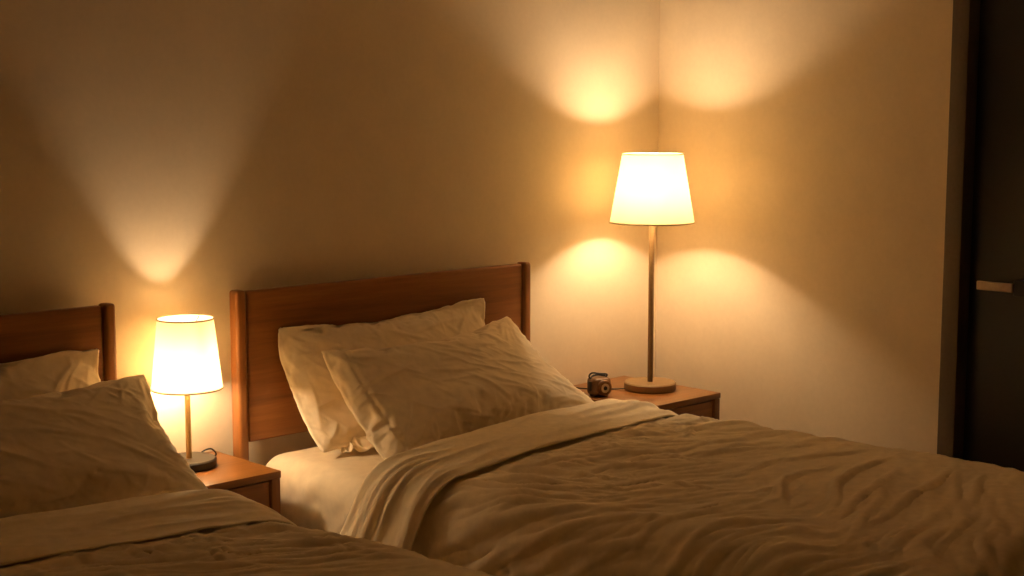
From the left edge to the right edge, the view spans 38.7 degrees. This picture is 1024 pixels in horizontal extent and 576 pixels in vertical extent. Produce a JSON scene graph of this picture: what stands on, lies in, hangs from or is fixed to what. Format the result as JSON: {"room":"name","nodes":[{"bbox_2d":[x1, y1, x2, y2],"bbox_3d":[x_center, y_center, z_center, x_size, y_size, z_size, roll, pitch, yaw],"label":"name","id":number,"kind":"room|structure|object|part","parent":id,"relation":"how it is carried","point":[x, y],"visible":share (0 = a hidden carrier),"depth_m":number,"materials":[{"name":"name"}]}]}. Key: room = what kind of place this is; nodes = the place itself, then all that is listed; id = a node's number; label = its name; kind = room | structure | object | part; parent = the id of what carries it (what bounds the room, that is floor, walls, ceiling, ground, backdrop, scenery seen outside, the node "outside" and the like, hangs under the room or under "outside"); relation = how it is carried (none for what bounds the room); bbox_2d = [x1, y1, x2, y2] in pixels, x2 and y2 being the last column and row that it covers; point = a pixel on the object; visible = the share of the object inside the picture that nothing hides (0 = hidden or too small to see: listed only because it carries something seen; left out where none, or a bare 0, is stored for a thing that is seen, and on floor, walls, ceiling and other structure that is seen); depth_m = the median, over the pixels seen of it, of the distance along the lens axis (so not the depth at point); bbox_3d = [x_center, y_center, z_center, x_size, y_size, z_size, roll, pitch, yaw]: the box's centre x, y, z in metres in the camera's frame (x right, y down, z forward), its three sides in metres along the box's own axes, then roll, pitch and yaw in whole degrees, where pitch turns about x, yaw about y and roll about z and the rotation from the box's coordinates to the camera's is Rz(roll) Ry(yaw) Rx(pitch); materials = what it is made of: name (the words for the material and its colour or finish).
{"room":"bedroom","nodes":[
{"label":"bedroom","id":0,"kind":"room"},
{"bbox_2d":[0,0,659,465],"bbox_3d":[-1.377,-0.214,3.522,5.662,2.550,0.100,-7,10,-43],"label":"wall","id":1,"kind":"structure","parent":0,"point":[158,158],"depth_m":4.20,"materials":[{"name":"paint"}]},
{"bbox_2d":[655,0,952,453],"bbox_3d":[2.087,-0.237,3.712,0.120,2.550,4.400,-7,10,-43],"label":"wall","id":2,"kind":"structure","parent":0,"point":[804,289],"depth_m":4.79,"materials":[{"name":"paint"}]},
{"bbox_2d":[937,0,979,459],"bbox_3d":[1.671,-0.045,4.159,0.122,2.060,0.904,-7,10,-43],"label":"trim","id":3,"kind":"structure","parent":2,"relation":"attached to","point":[966,13],"depth_m":4.41,"materials":[{"name":"brown wood"}]},
{"bbox_2d":[963,0,1023,471],"bbox_3d":[1.660,-0.018,4.152,0.092,1.993,0.784,-7,10,-43],"label":"door","id":4,"kind":"structure","parent":2,"relation":"in","point":[994,393],"depth_m":4.36,"materials":[{"name":"paint"}]},
{"bbox_3d":[1.437,-0.004,4.332,0.012,0.027,0.117,-7,10,-43],"label":"handle","id":5,"kind":"part","parent":4,"relation":"part of","materials":[{"name":"metal"}]},
{"bbox_3d":[0.174,1.299,2.065,5.662,0.100,4.600,-7,10,-43],"label":"floor","id":6,"kind":"structure","parent":0,"visible":0},
{"bbox_2d":[0,303,117,380],"bbox_3d":[-0.732,0.670,2.677,1.132,1.000,2.080,-7,10,-43],"label":"headboard","id":7,"kind":"object","parent":6,"relation":"on","point":[26,335],"visible":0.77,"depth_m":3.63,"materials":[{"name":"brown wood"}]},
{"bbox_3d":[-1.037,0.535,3.785,0.033,1.000,0.042,-7,10,-43],"label":"headboard post","id":8,"kind":"part","parent":7,"relation":"part of","materials":[{"name":"brown wood"}]},
{"bbox_3d":[-0.726,0.753,2.680,1.086,0.269,2.002,-7,10,-43],"label":"mattress","id":9,"kind":"object","parent":7,"relation":"on","visible":0},
{"bbox_2d":[0,348,100,400],"bbox_3d":[-1.261,0.353,3.353,0.807,0.328,0.222,-7,10,-43],"label":"pillow","id":10,"kind":"object","parent":9,"relation":"on","point":[61,371],"visible":0.29,"depth_m":3.58,"materials":[{"name":"beige fabric"}]},
{"bbox_2d":[0,374,207,517],"bbox_3d":[-1.151,0.383,3.282,0.860,0.250,0.357,-5,9,-38],"label":"pillow","id":11,"kind":"object","parent":9,"relation":"on","point":[103,441],"visible":0.92,"depth_m":3.34,"materials":[{"name":"beige fabric"}]},
{"bbox_2d":[0,489,493,575],"bbox_3d":[-0.547,0.743,2.466,1.408,0.472,1.819,-7,10,-43],"label":"duvet","id":12,"kind":"object","parent":9,"relation":"on","point":[205,532],"visible":1,"depth_m":2.89,"materials":[{"name":"beige fabric"}]},
{"bbox_2d":[195,451,280,514],"bbox_3d":[-0.824,0.752,3.860,0.314,0.550,0.337,-7,10,-43],"label":"nightstand","id":13,"kind":"object","parent":6,"relation":"on","point":[256,482],"visible":0.16,"depth_m":3.81,"materials":[{"name":"brown wood"}]},
{"bbox_2d":[151,314,223,471],"bbox_3d":[-0.860,0.275,3.857,0.201,0.399,0.212,-7,10,-43],"label":"table lamp","id":14,"kind":"object","parent":13,"relation":"on","point":[186,362],"visible":0.96,"depth_m":3.77,"materials":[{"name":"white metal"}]},
{"bbox_3d":[-0.857,0.172,3.832,0.185,0.185,0.185,-7,10,-43],"label":"lamp shade","id":15,"kind":"part","parent":14,"relation":"part of","materials":[{"name":"beige fabric"}]},
{"bbox_3d":[-0.858,0.447,3.968,0.099,0.029,0.056,5,8,33],"label":"power cord","id":16,"kind":"part","parent":14,"relation":"part of","materials":[{"name":"black plastic"}]},
{"bbox_3d":[-0.733,0.596,3.745,0.252,0.159,0.018,-7,10,-43],"label":"drawer","id":17,"kind":"part","parent":13,"relation":"part of","materials":[{"name":"brown wood"}]},
{"bbox_3d":[-0.627,0.763,3.861,0.026,0.530,0.026,-7,10,-43],"label":"leg","id":18,"kind":"part","parent":13,"relation":"part of","materials":[{"name":"brown wood"}]},
{"bbox_2d":[229,261,530,460],"bbox_3d":[0.345,0.546,3.695,1.125,1.000,2.080,-7,10,-43],"label":"headboard","id":19,"kind":"object","parent":6,"relation":"on","point":[264,406],"visible":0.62,"depth_m":4.16,"materials":[{"name":"brown wood"}]},
{"bbox_3d":[-0.753,0.502,4.054,0.033,1.000,0.042,-7,10,-43],"label":"headboard post","id":20,"kind":"part","parent":19,"relation":"part of","materials":[{"name":"brown wood"}]},
{"bbox_2d":[266,447,383,533],"bbox_3d":[0.351,0.629,3.698,1.079,0.269,2.002,-7,10,-43],"label":"mattress","id":21,"kind":"object","parent":19,"relation":"on","point":[319,489],"visible":0.06,"depth_m":3.88,"materials":[{"name":"beige fabric"}]},
{"bbox_2d":[278,298,484,452],"bbox_3d":[-0.271,0.247,4.247,0.786,0.347,0.283,-7,10,-43],"label":"pillow","id":22,"kind":"object","parent":21,"relation":"on","point":[321,405],"visible":0.48,"depth_m":4.11,"materials":[{"name":"beige fabric"}]},
{"bbox_2d":[321,316,593,459],"bbox_3d":[-0.156,0.285,4.167,0.374,0.285,0.911,6,9,39],"label":"pillow","id":23,"kind":"object","parent":21,"relation":"on","point":[406,397],"visible":0.91,"depth_m":4.03,"materials":[{"name":"beige fabric"}]},
{"bbox_2d":[340,399,1023,575],"bbox_3d":[0.572,0.641,3.486,1.392,0.471,1.811,-7,10,-43],"label":"duvet","id":24,"kind":"object","parent":21,"relation":"on","point":[606,487],"visible":0.96,"depth_m":3.28,"materials":[{"name":"beige fabric"}]},
{"bbox_3d":[0.038,0.411,4.801,0.033,1.000,0.042,-7,10,-43],"label":"headboard post","id":25,"kind":"part","parent":19,"relation":"part of","materials":[{"name":"brown wood"}]},
{"bbox_2d":[574,376,720,419],"bbox_3d":[0.412,0.622,4.931,0.400,0.550,0.452,-7,10,-43],"label":"nightstand","id":26,"kind":"object","parent":6,"relation":"on","point":[688,400],"visible":0.18,"depth_m":4.83,"materials":[{"name":"brown wood"}]},
{"bbox_2d":[587,372,611,396],"bbox_3d":[0.290,0.317,4.821,0.073,0.082,0.073,-4,8,-27],"label":"camera","id":27,"kind":"object","parent":26,"relation":"on","point":[600,384],"visible":1,"depth_m":4.80,"materials":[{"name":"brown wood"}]},
{"bbox_3d":[0.257,0.325,4.814,0.004,0.032,0.020,-4,8,-27],"label":"plate","id":28,"kind":"part","parent":27,"relation":"part of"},
{"bbox_2d":[576,152,694,393],"bbox_3d":[0.406,-0.050,4.873,0.416,0.797,0.286,-2,7,-19],"label":"table lamp","id":29,"kind":"object","parent":26,"relation":"on","point":[652,188],"visible":0.93,"depth_m":4.77,"materials":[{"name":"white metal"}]},
{"bbox_3d":[0.468,-0.333,4.860,0.282,0.227,0.282,-7,10,-43],"label":"lamp shade","id":30,"kind":"part","parent":29,"relation":"part of","materials":[{"name":"beige fabric"}]},
{"bbox_3d":[0.542,0.470,4.775,0.338,0.159,0.018,-7,10,-43],"label":"drawer","id":31,"kind":"part","parent":26,"relation":"part of","materials":[{"name":"brown wood"}]},
{"bbox_3d":[0.679,0.633,4.920,0.026,0.530,0.026,-7,10,-43],"label":"leg","id":32,"kind":"part","parent":26,"relation":"part of","materials":[{"name":"brown wood"}]}
]}

